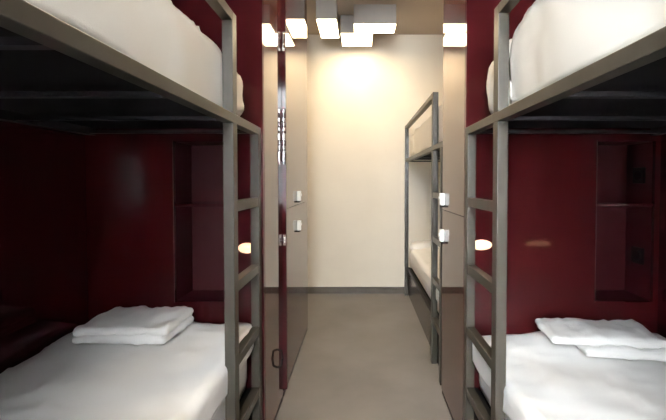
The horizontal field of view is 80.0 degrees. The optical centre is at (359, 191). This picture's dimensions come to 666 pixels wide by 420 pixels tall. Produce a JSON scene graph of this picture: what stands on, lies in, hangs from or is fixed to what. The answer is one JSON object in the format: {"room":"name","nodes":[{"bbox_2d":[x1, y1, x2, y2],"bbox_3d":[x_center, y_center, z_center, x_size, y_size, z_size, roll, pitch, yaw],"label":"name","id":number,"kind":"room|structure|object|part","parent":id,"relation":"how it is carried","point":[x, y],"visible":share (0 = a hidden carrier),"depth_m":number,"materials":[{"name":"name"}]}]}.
{"room":"dormitory","nodes":[
{"label":"dormitory","id":0,"kind":"room"},
{"bbox_2d":[0,121,88,373],"bbox_3d":[-1.350,-0.201,0.400,0.100,2.980,3.410,0,2,0],"label":"wall","id":1,"kind":"structure","parent":0,"point":[44,262],"depth_m":1.61,"materials":[{"name":"red paint"}]},
{"bbox_2d":[275,294,451,419],"bbox_3d":[0.000,1.297,1.663,4.400,0.080,6.096,0,2,0],"label":"floor","id":2,"kind":"structure","parent":0,"point":[361,356],"depth_m":2.78,"materials":[{"name":"grey plastic"}]},
{"bbox_2d":[0,0,262,419],"bbox_3d":[-0.878,0.314,0.877,0.820,1.927,2.018,0,2,0],"label":"bunk bed","id":3,"kind":"object","parent":2,"relation":"on","point":[54,75],"visible":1,"depth_m":1.39,"materials":[{"name":"grey paint"}]},
{"bbox_3d":[-1.268,-0.258,0.863,0.040,0.035,2.018,0,2,0],"label":"wall rail","id":4,"kind":"part","parent":3,"relation":"part of","materials":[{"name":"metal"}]},
{"bbox_3d":[-0.488,-0.258,0.863,0.040,0.035,2.018,0,2,0],"label":"rail","id":5,"kind":"part","parent":3,"relation":"part of","materials":[{"name":"grey metal"}]},
{"bbox_3d":[-0.487,-0.627,0.647,0.039,0.035,1.607,0,2,0],"label":"guard rail","id":6,"kind":"part","parent":3,"relation":"part of","materials":[{"name":"grey metal"}]},
{"bbox_2d":[211,360,246,419],"bbox_3d":[-0.906,0.836,0.890,0.748,0.258,1.996,0,2,0],"label":"mattress","id":7,"kind":"object","parent":3,"relation":"on","point":[219,414],"visible":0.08,"depth_m":1.76,"materials":[{"name":"white fabric"}]},
{"bbox_2d":[0,322,253,419],"bbox_3d":[-0.887,0.695,0.884,0.789,0.166,2.001,0,2,0],"label":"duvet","id":8,"kind":"object","parent":7,"relation":"on","point":[185,377],"visible":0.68,"depth_m":1.33,"materials":[{"name":"white fabric"}]},
{"bbox_2d":[71,306,193,344],"bbox_3d":[-0.944,0.556,1.678,0.393,0.084,0.274,0,2,0],"label":"folded blanket","id":9,"kind":"object","parent":8,"relation":"on","point":[138,325],"visible":1,"depth_m":1.58,"materials":[{"name":"white fabric"}]},
{"bbox_3d":[-0.487,-0.479,1.480,0.039,0.374,0.050,0,2,0],"label":"guard post","id":10,"kind":"part","parent":3,"relation":"part of","materials":[{"name":"grey metal"}]},
{"bbox_3d":[-0.487,0.502,1.506,0.039,1.518,0.050,0,2,0],"label":"ladder post","id":11,"kind":"part","parent":3,"relation":"part of","materials":[{"name":"grey metal"}]},
{"bbox_2d":[237,73,243,116],"bbox_3d":[-0.802,-0.437,1.653,0.593,0.262,0.276,0,2,0],"label":"pillow","id":12,"kind":"object","parent":3,"relation":"on","point":[240,105],"visible":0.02,"depth_m":1.69,"materials":[{"name":"beige fabric"}]},
{"bbox_3d":[-0.522,0.987,0.895,0.029,0.040,2.018,0,2,0],"label":"rail","id":13,"kind":"part","parent":3,"relation":"part of","materials":[{"name":"metal"}]},
{"bbox_3d":[-0.487,0.492,1.867,0.039,1.518,0.050,0,2,0],"label":"ladder post","id":14,"kind":"part","parent":3,"relation":"part of","materials":[{"name":"grey metal"}]},
{"bbox_3d":[-0.913,-0.342,0.635,0.734,0.129,1.548,0,2,0],"label":"mattress","id":15,"kind":"object","parent":3,"relation":"on","visible":0},
{"bbox_2d":[24,0,222,106],"bbox_3d":[-0.895,-0.432,0.685,0.775,0.319,1.663,0,2,0],"label":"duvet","id":16,"kind":"object","parent":15,"relation":"on","point":[156,34],"visible":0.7,"depth_m":0.99,"materials":[{"name":"beige fabric"}]},
{"bbox_2d":[85,0,265,419],"bbox_3d":[-0.879,-0.242,1.979,0.841,2.980,0.214,0,2,0],"label":"wall","id":17,"kind":"structure","parent":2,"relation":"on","point":[155,208],"depth_m":1.89,"materials":[{"name":"red paint"}]},
{"bbox_2d":[175,201,223,206],"bbox_3d":[-0.743,0.061,1.985,0.285,0.015,0.194,0,2,0],"label":"niche shelf","id":18,"kind":"object","parent":17,"relation":"attached to","point":[177,203],"depth_m":1.89,"materials":[{"name":"red paint"}]},
{"bbox_2d":[238,240,250,252],"bbox_3d":[-0.535,0.261,1.873,0.085,0.060,0.028,0,2,0],"label":"reading lamp","id":19,"kind":"object","parent":17,"relation":"attached to","point":[245,247],"visible":0.8,"depth_m":1.86,"materials":[{"name":"beige plastic"}]},
{"bbox_2d":[263,0,282,419],"bbox_3d":[-0.501,-0.244,2.106,0.154,2.978,0.426,0,2,0],"label":"locker","id":20,"kind":"object","parent":2,"relation":"on","point":[271,8],"visible":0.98,"depth_m":2.10,"materials":[{"name":"grey"}]},
{"bbox_3d":[-0.442,0.923,2.195,0.036,0.111,0.011,0,2,0],"label":"door handle","id":21,"kind":"part","parent":20,"relation":"part of","materials":[{"name":"black plastic"}]},
{"bbox_2d":[281,0,287,388],"bbox_3d":[-0.596,-0.280,2.330,0.325,2.914,0.052,0,2,0],"label":"divider fin","id":22,"kind":"object","parent":20,"relation":"attached to","point":[283,2],"visible":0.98,"depth_m":2.33,"materials":[{"name":"red paint"}]},
{"bbox_2d":[283,0,307,395],"bbox_3d":[-0.717,-0.265,2.902,0.582,2.978,1.084,0,2,0],"label":"door","id":23,"kind":"structure","parent":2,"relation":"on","point":[296,10],"depth_m":2.90,"materials":[{"name":"grey"}]},
{"bbox_3d":[-0.467,0.644,2.926,0.018,1.098,1.081,0,2,0],"label":"door","id":24,"kind":"part","parent":23,"relation":"part of","materials":[{"name":"beige paint"}]},
{"bbox_3d":[-0.467,-0.827,2.887,0.018,1.838,1.081,0,2,0],"label":"door","id":25,"kind":"part","parent":23,"relation":"part of","materials":[{"name":"beige paint"}]},
{"bbox_2d":[404,92,442,384],"bbox_3d":[0.975,0.246,3.475,0.927,1.927,2.125,0,2,0],"label":"bunk bed","id":26,"kind":"object","parent":2,"relation":"on","point":[425,308],"visible":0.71,"depth_m":2.82,"materials":[{"name":"grey paint"}]},
{"bbox_3d":[0.530,0.423,4.518,0.039,1.518,0.050,0,2,0],"label":"corner post","id":27,"kind":"part","parent":26,"relation":"part of","materials":[{"name":"grey metal"}]},
{"bbox_3d":[0.530,-0.540,4.492,0.039,0.339,0.050,0,2,0],"label":"guard post","id":28,"kind":"part","parent":26,"relation":"part of","materials":[{"name":"grey metal"}]},
{"bbox_2d":[409,135,413,155],"bbox_3d":[0.842,-0.514,4.265,0.597,0.280,0.350,0,2,0],"label":"pillow","id":29,"kind":"object","parent":26,"relation":"on","point":[411,139],"visible":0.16,"depth_m":4.22,"materials":[{"name":"beige fabric"}]},
{"bbox_3d":[0.530,-0.706,3.668,0.039,0.035,1.690,0,2,0],"label":"guard rail","id":30,"kind":"part","parent":26,"relation":"part of","materials":[{"name":"grey metal"}]},
{"bbox_3d":[0.566,0.914,3.493,0.029,0.040,2.125,0,2,0],"label":"rail","id":31,"kind":"part","parent":26,"relation":"part of","materials":[{"name":"metal"}]},
{"bbox_3d":[0.563,1.072,3.497,0.018,0.274,2.121,0,2,0],"label":"panel","id":32,"kind":"part","parent":26,"relation":"part of","materials":[{"name":"brown laminate"}]},
{"bbox_3d":[0.531,-0.326,3.460,0.040,0.035,2.125,0,2,0],"label":"rail","id":33,"kind":"part","parent":26,"relation":"part of","materials":[{"name":"grey metal"}]},
{"bbox_2d":[410,250,438,312],"bbox_3d":[1.002,0.788,3.488,0.855,0.208,2.103,0,2,0],"label":"mattress","id":34,"kind":"object","parent":26,"relation":"on","point":[424,284],"visible":0.06,"depth_m":3.61,"materials":[{"name":"white fabric"}]},
{"bbox_2d":[410,248,438,303],"bbox_3d":[0.984,0.684,3.354,0.896,0.162,1.850,0,2,0],"label":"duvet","id":35,"kind":"object","parent":34,"relation":"on","point":[420,258],"visible":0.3,"depth_m":3.62,"materials":[{"name":"white fabric"}]},
{"bbox_2d":[410,241,438,249],"bbox_3d":[0.991,0.602,4.409,0.873,0.110,0.265,0,2,0],"label":"pillow","id":36,"kind":"object","parent":34,"relation":"on","point":[418,244],"visible":0.23,"depth_m":4.30,"materials":[{"name":"white fabric"}]},
{"bbox_3d":[0.530,0.467,2.828,0.039,1.518,0.050,0,2,0],"label":"ladder post","id":37,"kind":"part","parent":26,"relation":"part of","materials":[{"name":"grey metal"}]},
{"bbox_3d":[0.530,-0.513,2.803,0.039,0.374,0.050,0,2,0],"label":"guard post","id":38,"kind":"part","parent":26,"relation":"part of","materials":[{"name":"grey metal"}]},
{"bbox_3d":[0.530,0.475,2.528,0.039,1.518,0.050,0,2,0],"label":"ladder post","id":39,"kind":"part","parent":26,"relation":"part of","materials":[{"name":"grey metal"}]},
{"bbox_3d":[1.009,-0.410,3.233,0.841,0.129,1.655,0,2,0],"label":"mattress","id":40,"kind":"object","parent":26,"relation":"on","visible":0},
{"bbox_2d":[414,105,442,154],"bbox_3d":[0.992,-0.502,3.243,0.880,0.326,1.690,0,2,0],"label":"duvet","id":41,"kind":"object","parent":40,"relation":"on","point":[422,135],"visible":0.16,"depth_m":3.31,"materials":[{"name":"beige fabric"}]},
{"bbox_2d":[438,0,465,419],"bbox_3d":[0.759,-0.245,2.144,0.582,2.978,0.501,0,2,0],"label":"locker","id":42,"kind":"object","parent":2,"relation":"on","point":[451,235],"visible":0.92,"depth_m":2.10,"materials":[{"name":"grey"}]},
{"bbox_3d":[0.509,0.664,2.168,0.018,1.098,0.498,0,2,0],"label":"door","id":43,"kind":"part","parent":42,"relation":"part of","materials":[{"name":"beige paint"}]},
{"bbox_3d":[0.509,-0.807,2.129,0.018,1.838,0.498,0,2,0],"label":"door","id":44,"kind":"part","parent":42,"relation":"part of","materials":[{"name":"beige paint"}]},
{"bbox_2d":[463,0,660,389],"bbox_3d":[0.963,-0.242,1.979,0.924,2.980,0.214,0,2,0],"label":"wall","id":45,"kind":"structure","parent":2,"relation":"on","point":[583,213],"depth_m":1.89,"materials":[{"name":"red paint"}]},
{"bbox_2d":[475,237,491,249],"bbox_3d":[0.575,0.246,1.873,0.100,0.060,0.028,0,2,0],"label":"reading lamp","id":46,"kind":"object","parent":45,"relation":"attached to","point":[481,243],"visible":0.82,"depth_m":1.86,"materials":[{"name":"beige plastic"}]},
{"bbox_3d":[0.575,0.228,1.884,0.060,0.025,0.006,0,2,0],"label":"wall plate","id":47,"kind":"part","parent":46,"relation":"part of","materials":[{"name":"white paint"}]},
{"bbox_2d":[597,201,652,206],"bbox_3d":[1.262,0.061,1.985,0.275,0.015,0.194,0,2,0],"label":"niche shelf","id":48,"kind":"object","parent":45,"relation":"attached to","point":[599,203],"depth_m":1.89,"materials":[{"name":"red paint"}]},
{"bbox_2d":[633,251,638,259],"bbox_3d":[1.386,0.318,1.989,0.004,0.044,0.044,0,2,0],"label":"socket","id":49,"kind":"object","parent":45,"relation":"attached to","point":[635,253],"depth_m":1.99,"materials":[{"name":"black plastic"}]},
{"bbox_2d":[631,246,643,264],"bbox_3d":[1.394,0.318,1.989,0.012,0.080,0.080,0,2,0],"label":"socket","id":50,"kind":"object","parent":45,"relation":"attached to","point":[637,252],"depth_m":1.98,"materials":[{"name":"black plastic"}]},
{"bbox_2d":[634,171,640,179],"bbox_3d":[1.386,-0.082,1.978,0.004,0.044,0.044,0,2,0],"label":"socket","id":51,"kind":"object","parent":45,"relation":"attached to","point":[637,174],"depth_m":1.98,"materials":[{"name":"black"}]},
{"bbox_2d":[632,167,645,183],"bbox_3d":[1.394,-0.082,1.978,0.012,0.080,0.080,0,2,0],"label":"socket","id":52,"kind":"object","parent":45,"relation":"attached to","point":[638,173],"depth_m":1.97,"materials":[{"name":"black plastic"}]},
{"bbox_2d":[463,0,665,419],"bbox_3d":[0.955,0.309,0.877,0.917,1.937,2.018,0,2,0],"label":"bunk bed","id":53,"kind":"object","parent":2,"relation":"on","point":[625,88],"visible":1,"depth_m":1.44,"materials":[{"name":"grey paint"}]},
{"bbox_3d":[0.515,0.492,1.867,0.039,1.518,0.050,0,2,0],"label":"ladder post","id":54,"kind":"part","parent":53,"relation":"part of","materials":[{"name":"grey metal"}]},
{"bbox_3d":[0.550,0.987,0.895,0.029,0.040,2.018,0,2,0],"label":"rail","id":55,"kind":"part","parent":53,"relation":"part of","materials":[{"name":"metal"}]},
{"bbox_2d":[479,374,509,419],"bbox_3d":[0.983,0.861,0.891,0.845,0.208,1.996,0,2,0],"label":"mattress","id":56,"kind":"object","parent":53,"relation":"on","point":[485,389],"visible":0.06,"depth_m":1.77,"materials":[{"name":"white fabric"}]},
{"bbox_2d":[472,331,665,419],"bbox_3d":[0.963,0.746,0.885,0.886,0.160,2.001,0,2,0],"label":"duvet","id":57,"kind":"object","parent":56,"relation":"on","point":[546,380],"visible":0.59,"depth_m":1.41,"materials":[{"name":"white fabric"}]},
{"bbox_2d":[535,318,665,361],"bbox_3d":[1.020,0.605,1.659,0.490,0.089,0.281,0,2,6],"label":"folded blanket","id":58,"kind":"object","parent":57,"relation":"on","point":[629,339],"visible":1,"depth_m":1.58,"materials":[{"name":"white fabric"}]},
{"bbox_2d":[486,39,511,113],"bbox_3d":[0.826,-0.454,1.572,0.596,0.302,0.273,0,2,0],"label":"pillow","id":59,"kind":"object","parent":53,"relation":"on","point":[490,78],"visible":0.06,"depth_m":1.62,"materials":[{"name":"beige fabric"}]},
{"bbox_3d":[0.515,0.503,1.471,0.039,1.518,0.050,0,2,0],"label":"ladder post","id":60,"kind":"part","parent":53,"relation":"part of","materials":[{"name":"grey metal"}]},
{"bbox_3d":[0.515,-0.483,1.445,0.039,0.384,0.050,0,2,0],"label":"guard post","id":61,"kind":"part","parent":53,"relation":"part of","materials":[{"name":"grey metal"}]},
{"bbox_3d":[0.515,-0.636,0.630,0.039,0.035,1.572,0,2,0],"label":"guard rail","id":62,"kind":"part","parent":53,"relation":"part of","materials":[{"name":"grey metal"}]},
{"bbox_3d":[0.516,-0.258,0.863,0.040,0.035,2.018,0,2,0],"label":"rail","id":63,"kind":"part","parent":53,"relation":"part of","materials":[{"name":"grey metal"}]},
{"bbox_3d":[1.393,-0.258,0.863,0.040,0.035,2.018,0,2,0],"label":"wall rail","id":64,"kind":"part","parent":53,"relation":"part of","materials":[{"name":"metal"}]},
{"bbox_3d":[0.990,-0.342,0.635,0.831,0.129,1.548,0,2,0],"label":"mattress","id":65,"kind":"object","parent":53,"relation":"on","visible":0},
{"bbox_2d":[509,0,665,103],"bbox_3d":[0.971,-0.449,0.645,0.874,0.355,1.583,0,2,0],"label":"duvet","id":66,"kind":"object","parent":65,"relation":"on","point":[553,40],"visible":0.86,"depth_m":1.01,"materials":[{"name":"beige fabric"}]},
{"bbox_2d":[307,35,442,286],"bbox_3d":[0.300,-0.311,4.619,3.800,2.980,0.100,0,2,0],"label":"wall","id":67,"kind":"structure","parent":0,"point":[361,100],"depth_m":4.57,"materials":[{"name":"beige paint"}]},
{"bbox_2d":[308,287,403,293],"bbox_3d":[0.025,1.143,4.601,2.850,0.075,0.014,0,2,0],"label":"baseboard","id":68,"kind":"structure","parent":67,"relation":"attached to","point":[311,290],"depth_m":4.59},
{"bbox_2d":[307,0,443,34],"bbox_3d":[0.000,-1.762,1.582,4.400,0.080,6.096,0,2,0],"label":"ceiling","id":69,"kind":"structure","parent":0,"point":[413,17],"depth_m":3.98,"materials":[{"name":"paint"}]},
{"bbox_2d":[316,0,338,37],"bbox_3d":[-0.310,-1.690,3.887,0.190,0.185,0.480,0,2,0],"label":"ceiling lamp","id":70,"kind":"object","parent":69,"relation":"hanging from","point":[327,16],"visible":1,"depth_m":3.66,"materials":[{"name":"white plastic"}]},
{"bbox_2d":[317,19,338,37],"bbox_3d":[-0.310,-1.598,3.889,0.182,0.002,0.472,0,2,0],"label":"diffuser","id":71,"kind":"object","parent":70,"relation":"attached to","point":[328,28],"depth_m":3.87,"materials":[{"name":"white plastic"}]},
{"bbox_2d":[341,15,372,45],"bbox_3d":[-0.033,-1.698,4.187,0.325,0.185,0.380,0,2,0],"label":"ceiling lamp","id":72,"kind":"object","parent":69,"relation":"hanging from","point":[349,38],"visible":0.75,"depth_m":4.06,"materials":[{"name":"white plastic"}]},
{"bbox_2d":[341,33,371,45],"bbox_3d":[-0.033,-1.606,4.189,0.317,0.002,0.372,0,2,0],"label":"diffuser","id":73,"kind":"object","parent":72,"relation":"attached to","point":[348,39],"depth_m":4.17,"materials":[{"name":"white plastic"}]},
{"bbox_2d":[354,4,395,32],"bbox_3d":[0.142,-1.689,3.872,0.405,0.185,0.230,0,2,0],"label":"ceiling lamp","id":74,"kind":"object","parent":69,"relation":"hanging from","point":[368,18],"visible":1,"depth_m":3.76,"materials":[{"name":"white"}]},
{"bbox_2d":[354,24,395,32],"bbox_3d":[0.142,-1.598,3.874,0.397,0.002,0.222,0,2,0],"label":"diffuser","id":75,"kind":"object","parent":74,"relation":"attached to","point":[358,28],"depth_m":3.87,"materials":[{"name":"white plastic"}]},
{"bbox_2d":[657,134,665,337],"bbox_3d":[1.475,-0.201,0.400,0.100,2.980,3.410,0,2,0],"label":"wall","id":76,"kind":"structure","parent":0,"point":[661,323],"depth_m":1.86,"materials":[{"name":"red paint"}]}
]}

